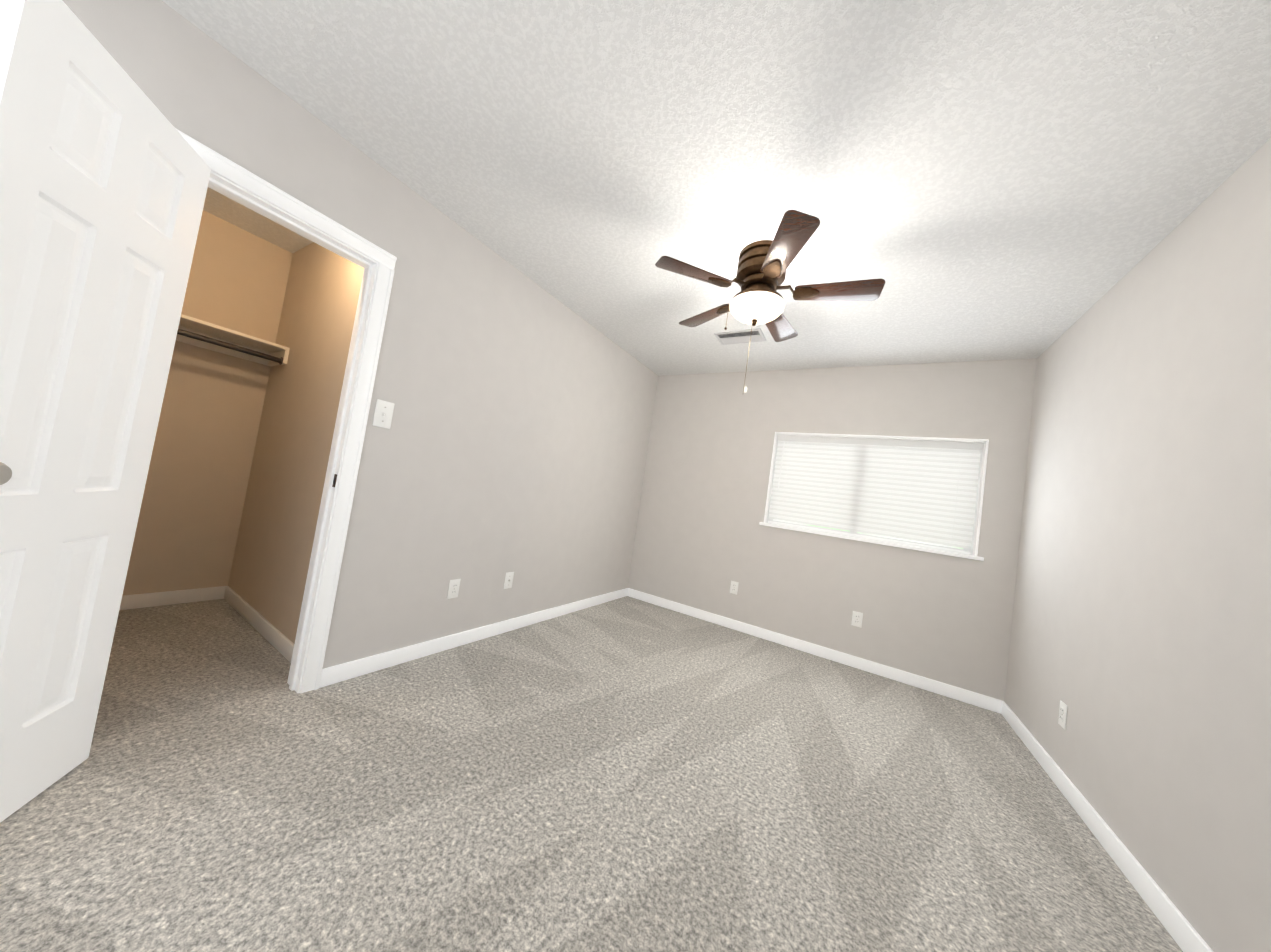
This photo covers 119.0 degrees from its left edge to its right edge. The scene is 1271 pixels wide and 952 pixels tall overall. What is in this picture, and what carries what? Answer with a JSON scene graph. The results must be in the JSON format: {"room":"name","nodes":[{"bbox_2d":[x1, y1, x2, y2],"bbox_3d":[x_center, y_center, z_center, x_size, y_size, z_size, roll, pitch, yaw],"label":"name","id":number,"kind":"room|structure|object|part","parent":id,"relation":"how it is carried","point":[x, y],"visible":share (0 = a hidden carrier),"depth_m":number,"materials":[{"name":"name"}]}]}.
{"room":"empty bedroom","nodes":[
{"label":"empty bedroom","id":0,"kind":"room"},
{"bbox_2d":[122,210,292,595],"bbox_3d":[-3.104,-0.483,1.893,0.120,2.440,1.980,7,-3,31],"label":"wall","id":1,"kind":"structure","parent":0,"point":[190,514],"depth_m":2.40,"materials":[{"name":"beige paint"}]},
{"bbox_2d":[119,586,220,609],"bbox_3d":[-3.216,0.688,1.801,0.017,0.085,1.740,7,-3,31],"label":"baseboard","id":2,"kind":"structure","parent":1,"relation":"attached to","point":[134,601],"depth_m":2.32,"materials":[{"name":"white wood"}]},
{"bbox_2d":[176,314,289,365],"bbox_3d":[-2.962,-0.861,1.860,0.527,0.222,1.740,7,-3,31],"label":"closet shelf","id":3,"kind":"object","parent":1,"relation":"attached to","point":[205,335],"visible":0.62,"depth_m":2.34,"materials":[{"name":"paint"}]},
{"bbox_2d":[228,242,363,643],"bbox_3d":[-1.974,-0.299,2.285,1.430,2.440,0.120,7,-3,31],"label":"wall","id":4,"kind":"structure","parent":0,"point":[275,537],"depth_m":2.24,"materials":[{"name":"beige paint"}]},
{"bbox_2d":[218,586,293,662],"bbox_3d":[-2.170,0.857,2.158,1.396,0.085,0.030,7,-3,31],"label":"baseboard","id":5,"kind":"structure","parent":4,"relation":"attached to","point":[276,638],"depth_m":2.16,"materials":[{"name":"white wood"}]},
{"bbox_2d":[62,0,657,668],"bbox_3d":[-1.168,-0.190,2.131,0.120,2.440,4.720,7,-3,31],"label":"wall","id":6,"kind":"structure","parent":0,"point":[514,438],"depth_m":2.13,"materials":[{"name":"beige paint"}]},
{"bbox_2d":[0,0,210,822],"bbox_3d":[-1.517,-0.078,0.984,0.167,1.985,0.574,9,-3,-23],"label":"closet door","id":7,"kind":"structure","parent":6,"relation":"in","point":[105,170],"depth_m":0.99,"materials":[{"name":"white wood"}]},
{"bbox_2d":[175,128,396,693],"bbox_3d":[-1.557,-0.090,1.512,0.153,2.072,0.714,7,-3,31],"label":"trim","id":8,"kind":"structure","parent":6,"relation":"attached to","point":[228,178],"depth_m":1.73,"materials":[{"name":"white wood"}]},
{"bbox_2d":[372,399,394,428],"bbox_3d":[-1.243,-0.305,1.854,0.018,0.132,0.081,7,-3,31],"label":"light switch","id":9,"kind":"object","parent":6,"relation":"attached to","point":[383,415],"visible":1,"depth_m":1.85,"materials":[{"name":"white plastic"}]},
{"bbox_2d":[447,579,460,598],"bbox_3d":[-1.104,0.687,2.279,0.008,0.114,0.070,7,-3,31],"label":"electrical outlet","id":10,"kind":"object","parent":6,"relation":"attached to","point":[453,589],"visible":1,"depth_m":2.27,"materials":[{"name":"white plastic"}]},
{"bbox_2d":[319,588,630,687],"bbox_3d":[-0.781,1.094,2.877,0.017,0.085,2.677,7,-3,31],"label":"baseboard","id":11,"kind":"structure","parent":6,"relation":"attached to","point":[352,669],"depth_m":2.25,"materials":[{"name":"white wood"}]},
{"bbox_2d":[504,572,513,588],"bbox_3d":[-0.888,0.735,2.636,0.013,0.114,0.070,7,-3,31],"label":"electrical outlet","id":12,"kind":"object","parent":6,"relation":"attached to","point":[508,579],"visible":1,"depth_m":2.63,"materials":[{"name":"white plastic"}]},
{"bbox_2d":[0,596,1182,951],"bbox_3d":[-0.612,1.138,1.779,4.790,0.060,4.690,7,-3,31],"label":"floor","id":13,"kind":"structure","parent":0,"point":[626,774],"depth_m":1.28,"materials":[{"name":"carpet"}]},
{"bbox_2d":[162,0,1270,375],"bbox_3d":[-0.253,-1.333,1.899,4.790,0.060,4.690,7,-3,31],"label":"ceiling","id":14,"kind":"structure","parent":0,"point":[976,180],"depth_m":1.36,"materials":[{"name":"white paint"}]},
{"bbox_2d":[714,328,765,344],"bbox_3d":[0.821,-1.090,2.943,0.360,0.010,0.210,7,-3,31],"label":"ceiling vent","id":15,"kind":"object","parent":14,"relation":"in","point":[736,337],"visible":1,"depth_m":2.93,"materials":[{"name":"white metal"}]},
{"bbox_2d":[655,209,884,391],"bbox_3d":[0.645,-0.794,1.973,1.096,0.740,1.079,7,-3,31],"label":"ceiling fan","id":16,"kind":"object","parent":14,"relation":"hanging from","point":[759,278],"visible":1,"depth_m":1.86,"materials":[{"name":"brown wood"}]},
{"bbox_3d":[0.629,-0.857,1.960,0.276,0.082,0.276,7,-3,31],"label":"lamp shade","id":17,"kind":"part","parent":16,"relation":"part of","materials":[{"name":"white glass"}]},
{"bbox_2d":[628,358,1036,700],"bbox_3d":[1.335,0.236,3.419,3.120,2.440,0.120,7,-3,31],"label":"wall","id":18,"kind":"structure","parent":0,"point":[703,538],"depth_m":3.13,"materials":[{"name":"beige paint"}]},
{"bbox_2d":[730,581,738,594],"bbox_3d":[0.917,1.039,3.484,0.070,0.114,0.008,7,-3,31],"label":"electrical outlet","id":19,"kind":"object","parent":18,"relation":"attached to","point":[734,587],"visible":1,"depth_m":3.48,"materials":[{"name":"white plastic"}]},
{"bbox_2d":[627,589,998,712],"bbox_3d":[1.171,1.397,3.283,2.970,0.085,0.013,7,-3,31],"label":"baseboard","id":20,"kind":"structure","parent":18,"relation":"attached to","point":[986,702],"depth_m":3.01,"materials":[{"name":"white wood"}]},
{"bbox_2d":[851,611,862,627],"bbox_3d":[1.758,1.136,2.971,0.070,0.114,0.008,7,-3,31],"label":"electrical outlet","id":21,"kind":"object","parent":18,"relation":"attached to","point":[857,617],"visible":1,"depth_m":2.97,"materials":[{"name":"white plastic"}]},
{"bbox_2d":[759,432,988,560],"bbox_3d":[1.875,0.098,3.091,1.530,0.866,0.165,7,-3,31],"label":"window","id":22,"kind":"structure","parent":18,"relation":"in","point":[973,550],"depth_m":2.91,"materials":[{"name":"white"}]},
{"bbox_2d":[768,435,982,554],"bbox_3d":[1.869,0.095,3.080,1.420,0.812,0.046,7,-3,31],"label":"window blinds","id":23,"kind":"object","parent":22,"relation":"attached to","point":[913,490],"visible":0.92,"depth_m":3.02,"materials":[{"name":"white plastic"}]},
{"bbox_2d":[1004,138,1270,951],"bbox_3d":[1.512,0.123,0.564,0.120,2.440,4.840,7,-3,31],"label":"wall","id":24,"kind":"structure","parent":0,"point":[1140,642],"depth_m":1.32,"materials":[{"name":"beige paint"}]},
{"bbox_2d":[1058,700,1067,729],"bbox_3d":[2.092,1.170,1.835,0.008,0.114,0.070,7,-3,31],"label":"electrical outlet","id":25,"kind":"object","parent":24,"relation":"attached to","point":[1063,710],"visible":1,"depth_m":1.83,"materials":[{"name":"white plastic"}]},
{"bbox_2d":[999,700,1212,951],"bbox_3d":[1.285,1.280,0.543,0.017,0.085,4.600,7,-3,31],"label":"baseboard","id":26,"kind":"structure","parent":24,"relation":"attached to","point":[1181,930],"depth_m":1.38,"materials":[{"name":"white wood"}]},
{"label":"outside","id":27,"kind":"structure","parent":0,"visible":0},
{"bbox_2d":[773,442,962,548],"bbox_3d":[2.096,0.152,3.464,2.650,2.050,0.010,7,-3,31],"label":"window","id":28,"kind":"structure","parent":27,"point":[872,534],"depth_m":3.36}
]}

